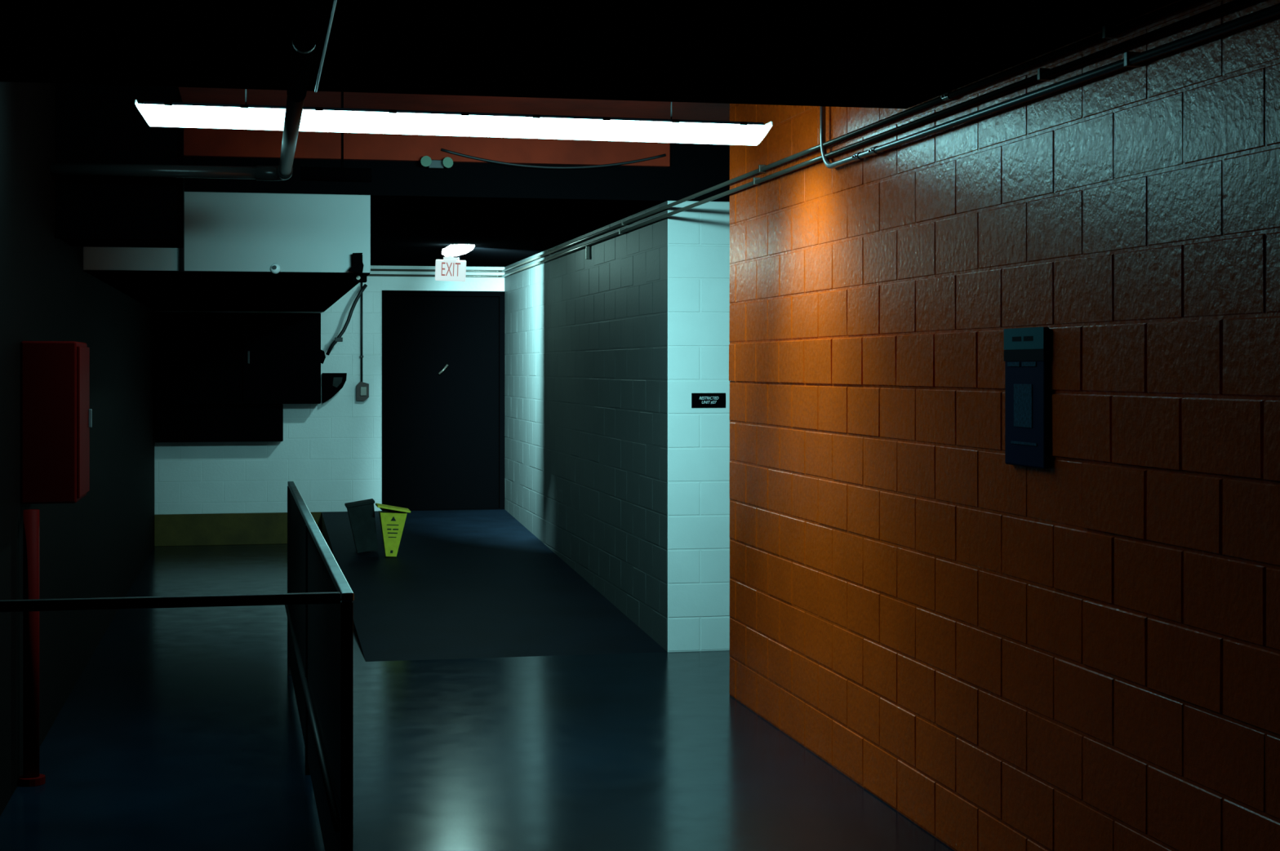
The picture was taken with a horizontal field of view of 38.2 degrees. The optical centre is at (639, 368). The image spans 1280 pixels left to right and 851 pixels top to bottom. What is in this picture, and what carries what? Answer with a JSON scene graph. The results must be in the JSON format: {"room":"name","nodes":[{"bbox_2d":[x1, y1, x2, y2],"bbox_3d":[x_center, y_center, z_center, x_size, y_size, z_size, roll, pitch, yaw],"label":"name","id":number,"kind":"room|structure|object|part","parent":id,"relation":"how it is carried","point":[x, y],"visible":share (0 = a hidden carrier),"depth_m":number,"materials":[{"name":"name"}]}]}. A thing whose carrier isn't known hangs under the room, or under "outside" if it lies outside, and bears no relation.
{"room":"basement corridor","nodes":[
{"label":"basement corridor","id":0,"kind":"room"},
{"bbox_2d":[0,81,154,816],"bbox_3d":[-2.673,0.150,7.463,0.300,3.100,20.700,0,0,-12],"label":"wall","id":1,"kind":"structure","parent":0,"point":[42,274],"depth_m":9.02,"materials":[{"name":"black paint"}]},
{"bbox_2d":[17,509,45,786],"bbox_3d":[-2.487,1.140,7.552,0.110,1.120,0.110,0,0,-12],"label":"red riser","id":2,"kind":"object","parent":1,"relation":"attached to","point":[31,777],"visible":1,"depth_m":7.53,"materials":[{"name":"red metal"}]},
{"bbox_2d":[20,341,92,504],"bbox_3d":[-2.475,0.225,7.861,0.245,0.670,0.500,0,0,-12],"label":"upper cabinet","id":3,"kind":"object","parent":1,"relation":"attached to","point":[56,414],"visible":1,"depth_m":7.62,"materials":[{"name":"red metal"}]},
{"bbox_3d":[-2.374,0.225,7.882,0.012,0.630,0.460,0,0,-12],"label":"door","id":4,"kind":"part","parent":3,"relation":"part of","materials":[{"name":"red metal"}]},
{"bbox_3d":[-2.399,0.220,8.066,0.013,0.080,0.030,0,0,-12],"label":"handle","id":5,"kind":"part","parent":3,"relation":"part of","materials":[{"name":"paint"}]},
{"bbox_2d":[183,127,670,167],"bbox_3d":[-1.595,-1.300,10.658,3.609,0.200,0.059,0,0,-12],"label":"ceiling beam","id":6,"kind":"structure","parent":1,"relation":"attached to","point":[197,142],"depth_m":10.69,"materials":[{"name":"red paint"}]},
{"bbox_2d":[420,155,453,168],"bbox_3d":[-1.175,-1.187,10.675,0.187,0.068,0.078,0,0,-12],"label":"emergency light","id":7,"kind":"object","parent":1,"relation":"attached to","point":[425,161],"visible":1,"depth_m":10.66,"materials":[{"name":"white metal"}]},
{"bbox_2d":[440,148,666,168],"bbox_3d":[-0.500,-1.220,10.840,1.333,0.106,0.016,0,0,-12],"label":"cable","id":8,"kind":"object","parent":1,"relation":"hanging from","point":[442,149],"visible":1,"depth_m":10.83,"materials":[{"name":"black rubber"}]},
{"bbox_2d":[83,191,370,311],"bbox_3d":[-3.095,-0.773,14.159,1.597,0.454,7.416,0,0,-12],"label":"air duct","id":9,"kind":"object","parent":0,"point":[233,241],"depth_m":10.62,"materials":[{"name":"white metal"}]},
{"bbox_2d":[178,177,184,271],"bbox_3d":[-2.588,-0.972,10.433,0.028,0.852,0.081,0,0,-12],"label":"conduit","id":10,"kind":"object","parent":9,"relation":"attached to","point":[181,251],"visible":0.21,"depth_m":10.45,"materials":[{"name":"black metal"}]},
{"bbox_2d":[270,263,280,274],"bbox_3d":[-2.084,-0.568,10.568,0.059,0.060,0.026,0,0,-12],"label":"sensor","id":11,"kind":"object","parent":9,"relation":"attached to","point":[275,268],"visible":1,"depth_m":10.57,"materials":[{"name":"white plastic"}]},
{"bbox_2d":[347,253,364,275],"bbox_3d":[-1.637,-0.600,10.643,0.088,0.124,0.060,0,0,-12],"label":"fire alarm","id":12,"kind":"object","parent":9,"relation":"attached to","point":[357,264],"visible":1,"depth_m":10.62,"materials":[{"name":"black plastic"}]},
{"bbox_2d":[351,274,366,282],"bbox_3d":[-1.635,-0.522,10.778,0.080,0.044,0.110,0,0,-12],"label":"junction box","id":13,"kind":"object","parent":9,"relation":"attached to","point":[355,277],"visible":1,"depth_m":10.73,"materials":[{"name":"black"}]},
{"bbox_2d":[370,0,1204,272],"bbox_3d":[-0.370,-0.960,9.312,1.747,0.036,17.986,0,0,-12],"label":"conduit","id":14,"kind":"object","parent":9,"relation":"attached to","point":[1109,32],"visible":0.98,"depth_m":6.66,"materials":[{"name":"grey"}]},
{"bbox_2d":[367,0,1257,277],"bbox_3d":[-0.370,-0.909,9.312,1.747,0.036,17.986,0,0,-12],"label":"conduit","id":15,"kind":"object","parent":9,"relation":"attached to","point":[1043,74],"visible":0.98,"depth_m":6.35,"materials":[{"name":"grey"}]},
{"bbox_2d":[154,265,504,515],"bbox_3d":[-3.163,0.350,18.083,3.659,2.700,0.303,0,0,-12],"label":"wall","id":16,"kind":"structure","parent":0,"point":[331,450],"depth_m":17.94,"materials":[{"name":"white paint"}]},
{"bbox_2d":[155,404,283,442],"bbox_3d":[-4.000,0.522,17.590,1.180,0.355,0.320,0,0,-12],"label":"upper cabinet","id":17,"kind":"object","parent":16,"relation":"attached to","point":[183,423],"visible":0.95,"depth_m":17.44,"materials":[{"name":"black"}]},
{"bbox_2d":[154,511,321,546],"bbox_3d":[-3.858,1.549,17.771,1.570,0.302,0.029,0,0,-12],"label":"baseboard","id":18,"kind":"structure","parent":16,"relation":"attached to","point":[264,528],"depth_m":17.73,"materials":[{"name":"yellow paint"}]},
{"bbox_2d":[155,312,325,404],"bbox_3d":[-3.785,-0.090,17.563,1.570,0.860,0.460,0,0,-12],"label":"upper cabinet","id":19,"kind":"object","parent":16,"relation":"attached to","point":[201,357],"visible":1,"depth_m":17.35,"materials":[{"name":"black"}]},
{"bbox_3d":[-4.130,-0.090,17.285,0.740,0.800,0.025,0,0,-12],"label":"door","id":20,"kind":"part","parent":19,"relation":"part of","materials":[{"name":"black"}]},
{"bbox_3d":[-3.676,-0.100,17.359,0.020,0.120,0.015,0,0,-12],"label":"handle","id":21,"kind":"part","parent":19,"relation":"part of","materials":[{"name":"black metal"}]},
{"bbox_3d":[-3.386,-0.090,17.439,0.700,0.800,0.025,0,0,-12],"label":"door","id":22,"kind":"part","parent":19,"relation":"part of","materials":[{"name":"black"}]},
{"bbox_2d":[325,284,367,355],"bbox_3d":[-2.811,-0.465,17.722,0.396,0.690,0.087,0,0,-12],"label":"cable","id":23,"kind":"object","parent":19,"relation":"attached to","point":[338,339],"visible":1,"depth_m":17.69,"materials":[{"name":"black rubber"}]},
{"bbox_2d":[322,373,346,403],"bbox_3d":[-2.954,0.195,17.879,0.225,0.290,0.176,0,0,-12],"label":"light","id":24,"kind":"object","parent":16,"relation":"attached to","point":[332,383],"visible":1,"depth_m":17.79,"materials":[{"name":"black"}]},
{"bbox_2d":[356,282,368,400],"bbox_3d":[-2.697,-0.288,17.976,0.117,1.216,0.097,0,0,-12],"label":"conduit","id":25,"kind":"object","parent":16,"relation":"attached to","point":[362,388],"visible":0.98,"depth_m":17.95,"materials":[{"name":"grey metal"}]},
{"bbox_3d":[-2.683,0.225,17.935,0.062,0.090,0.012,0,0,-12],"label":"plate","id":26,"kind":"part","parent":25,"relation":"part of","materials":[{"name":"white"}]},
{"bbox_2d":[382,290,504,511],"bbox_3d":[-1.940,0.323,18.226,1.206,2.161,0.140,0,0,-12],"label":"door","id":27,"kind":"structure","parent":16,"relation":"in","point":[443,351],"depth_m":18.24,"materials":[{"name":"black paint"}]},
{"bbox_3d":[-1.937,0.015,18.214,0.099,0.104,0.024,0,0,-12],"label":"handle","id":28,"kind":"part","parent":27,"relation":"part of","materials":[{"name":"silver metal"}]},
{"bbox_2d":[178,87,729,121],"bbox_3d":[-0.474,-1.525,8.802,5.150,0.250,4.150,0,0,-12],"label":"ceiling","id":29,"kind":"structure","parent":0,"point":[465,104],"depth_m":9.80,"materials":[{"name":"orange paint"}]},
{"bbox_2d":[134,88,773,146],"bbox_3d":[-0.745,-1.188,7.809,2.683,0.417,0.122,0,0,-12],"label":"lamp","id":30,"kind":"object","parent":29,"relation":"hanging from","point":[163,114],"visible":0.94,"depth_m":7.76,"materials":[{"name":"white plastic"}]},
{"bbox_3d":[-1.626,-1.242,7.629,0.006,0.318,0.006,0,0,-12],"label":"hanger rod","id":31,"kind":"part","parent":30,"relation":"part of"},
{"bbox_2d":[183,142,729,266],"bbox_3d":[-1.680,-1.325,14.608,5.150,0.650,7.710,0,0,-12],"label":"ceiling","id":32,"kind":"structure","parent":0,"point":[510,215],"depth_m":11.08,"materials":[{"name":"black paint"}]},
{"bbox_2d":[435,244,475,281],"bbox_3d":[-1.500,-0.875,15.006,0.264,0.347,0.230,0,0,-45],"label":"exit sign","id":33,"kind":"object","parent":32,"relation":"hanging from","point":[449,268],"visible":0.94,"depth_m":14.98,"materials":[{"name":"grey plastic"}]},
{"bbox_3d":[-1.536,-0.887,15.001,0.118,0.019,0.060,2,0,-6],"label":"mount plate","id":34,"kind":"part","parent":33,"relation":"part of","materials":[{"name":"grey plastic"}]},
{"bbox_2d":[0,544,955,850],"bbox_3d":[-0.329,1.775,8.102,5.150,0.150,21.000,0,0,-12],"label":"floor","id":35,"kind":"structure","parent":0,"point":[181,731],"depth_m":8.14,"materials":[{"name":"concrete"}]},
{"bbox_2d":[0,591,340,612],"bbox_3d":[-1.419,1.165,5.067,1.181,1.070,0.030,0,0,-12],"label":"rail","id":36,"kind":"object","parent":35,"relation":"on","point":[303,598],"visible":1,"depth_m":5.08,"materials":[{"name":"black metal"}]},
{"bbox_2d":[284,481,353,850],"bbox_3d":[-1.389,1.165,7.721,0.056,1.070,5.216,0,0,-12],"label":"guard rail","id":37,"kind":"object","parent":35,"relation":"on","point":[320,637],"visible":0.94,"depth_m":6.42,"materials":[{"name":"metal"}]},
{"bbox_3d":[-1.938,1.178,10.250,0.034,1.044,0.040,0,0,-12],"label":"post","id":38,"kind":"part","parent":37,"relation":"part of","materials":[{"name":"black metal"}]},
{"bbox_3d":[-1.384,1.178,7.735,0.034,1.044,0.040,0,0,-12],"label":"post","id":39,"kind":"part","parent":37,"relation":"part of","materials":[{"name":"black metal"}]},
{"bbox_3d":[-1.404,1.300,7.718,0.024,0.024,5.115,0,0,-12],"label":"rail","id":40,"kind":"part","parent":37,"relation":"part of","materials":[{"name":"black metal"}]},
{"bbox_3d":[-1.379,0.642,7.723,0.034,0.025,5.215,0,0,-12],"label":"rail","id":41,"kind":"part","parent":37,"relation":"part of","materials":[{"name":"metal"}]},
{"bbox_3d":[-0.825,1.178,5.196,0.034,1.044,0.040,0,0,-12],"label":"post","id":42,"kind":"part","parent":37,"relation":"part of","materials":[{"name":"black metal"}]},
{"bbox_2d":[321,509,666,662],"bbox_3d":[-1.464,1.550,14.500,1.789,0.301,7.410,0,0,-12],"label":"floor","id":43,"kind":"structure","parent":0,"point":[459,584],"depth_m":13.00,"materials":[{"name":"concrete"}]},
{"bbox_2d":[344,498,377,553],"bbox_3d":[-2.293,1.300,15.211,0.263,0.431,0.236,0,0,-12],"label":"waste bin","id":44,"kind":"object","parent":43,"relation":"on","point":[361,513],"visible":1,"depth_m":15.12,"materials":[{"name":"grey plastic"}]},
{"bbox_2d":[375,503,410,556],"bbox_3d":[-1.999,1.313,14.956,0.267,0.422,0.270,0,0,-12],"label":"waste bin","id":45,"kind":"object","parent":43,"relation":"on","point":[393,518],"visible":1,"depth_m":14.88,"materials":[{"name":"yellow plastic"}]},
{"bbox_2d":[0,0,1177,109],"bbox_3d":[0.876,-1.315,2.296,5.150,0.670,9.140,0,0,-12],"label":"ceiling","id":46,"kind":"structure","parent":0,"point":[879,54],"depth_m":5.62,"materials":[{"name":"black paint"}]},
{"bbox_2d":[49,0,323,181],"bbox_3d":[-1.066,-1.151,3.219,1.120,0.494,11.536,0,0,-12],"label":"ceiling pipe","id":47,"kind":"object","parent":46,"relation":"hanging from","point":[308,12],"visible":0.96,"depth_m":8.37,"materials":[{"name":"grey metal"}]},
{"bbox_3d":[-2.340,-1.179,8.808,0.009,0.438,0.009,0,0,-34],"label":"hanger rod","id":48,"kind":"part","parent":47,"relation":"part of","materials":[{"name":"black metal"}]},
{"bbox_2d":[314,0,337,92],"bbox_3d":[-0.775,-0.974,4.741,0.010,0.010,3.600,0,0,-12],"label":"pipe","id":49,"kind":"object","parent":46,"relation":"attached to","point":[334,5],"visible":1,"depth_m":5.51,"materials":[{"name":"black metal"}]},
{"bbox_2d":[504,200,729,652],"bbox_3d":[-0.036,0.350,14.948,1.194,2.700,7.714,0,0,-12],"label":"wall","id":50,"kind":"structure","parent":0,"point":[610,464],"depth_m":12.09,"materials":[{"name":"white paint"}]},
{"bbox_2d":[585,245,589,259],"bbox_3d":[-0.385,-0.850,13.621,0.026,0.100,0.030,0,0,-12],"label":"strap","id":51,"kind":"object","parent":50,"relation":"attached to","point":[587,248],"visible":1,"depth_m":13.61,"materials":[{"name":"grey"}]},
{"bbox_2d":[691,393,725,408],"bbox_3d":[0.412,0.195,11.098,0.210,0.088,0.008,0,0,-12],"label":"room sign","id":52,"kind":"object","parent":50,"relation":"attached to","point":[698,400],"visible":1,"depth_m":11.10,"materials":[{"name":"black plastic"}]},
{"bbox_2d":[728,0,1279,850],"bbox_3d":[1.808,0.150,3.853,0.312,3.100,11.810,0,0,-12],"label":"wall","id":53,"kind":"structure","parent":0,"point":[1082,652],"depth_m":5.90,"materials":[{"name":"orange brick"}]},
{"bbox_2d":[1004,327,1049,469],"bbox_3d":[1.225,0.093,5.862,0.024,0.440,0.310,0,0,-12],"label":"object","id":54,"kind":"object","parent":53,"relation":"attached to","point":[1026,350],"visible":1,"depth_m":5.83,"materials":[{"name":"blue"}]},
{"bbox_2d":[1012,336,1021,342],"bbox_3d":[1.204,-0.092,5.908,0.001,0.015,0.070,0,0,-12],"label":"print","id":55,"kind":"object","parent":54,"relation":"attached to","point":[1015,339],"depth_m":5.91,"materials":[{"name":"black plastic"}]},
{"bbox_3d":[1.214,0.119,5.864,0.001,0.137,0.140,0,0,-12],"label":"pale panel","id":56,"kind":"part","parent":54,"relation":"part of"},
{"bbox_2d":[1023,336,1032,341],"bbox_3d":[1.222,-0.092,5.820,0.001,0.015,0.070,0,0,-12],"label":"print","id":57,"kind":"object","parent":54,"relation":"attached to","point":[1025,338],"depth_m":5.82,"materials":[{"name":"black plastic"}]},
{"bbox_2d":[819,3,1279,168],"bbox_3d":[1.536,-1.117,4.309,0.048,0.561,7.412,0,0,-12],"label":"conduit","id":58,"kind":"object","parent":53,"relation":"attached to","point":[1131,59],"visible":0.94,"depth_m":5.50,"materials":[{"name":"metal"}]}
]}

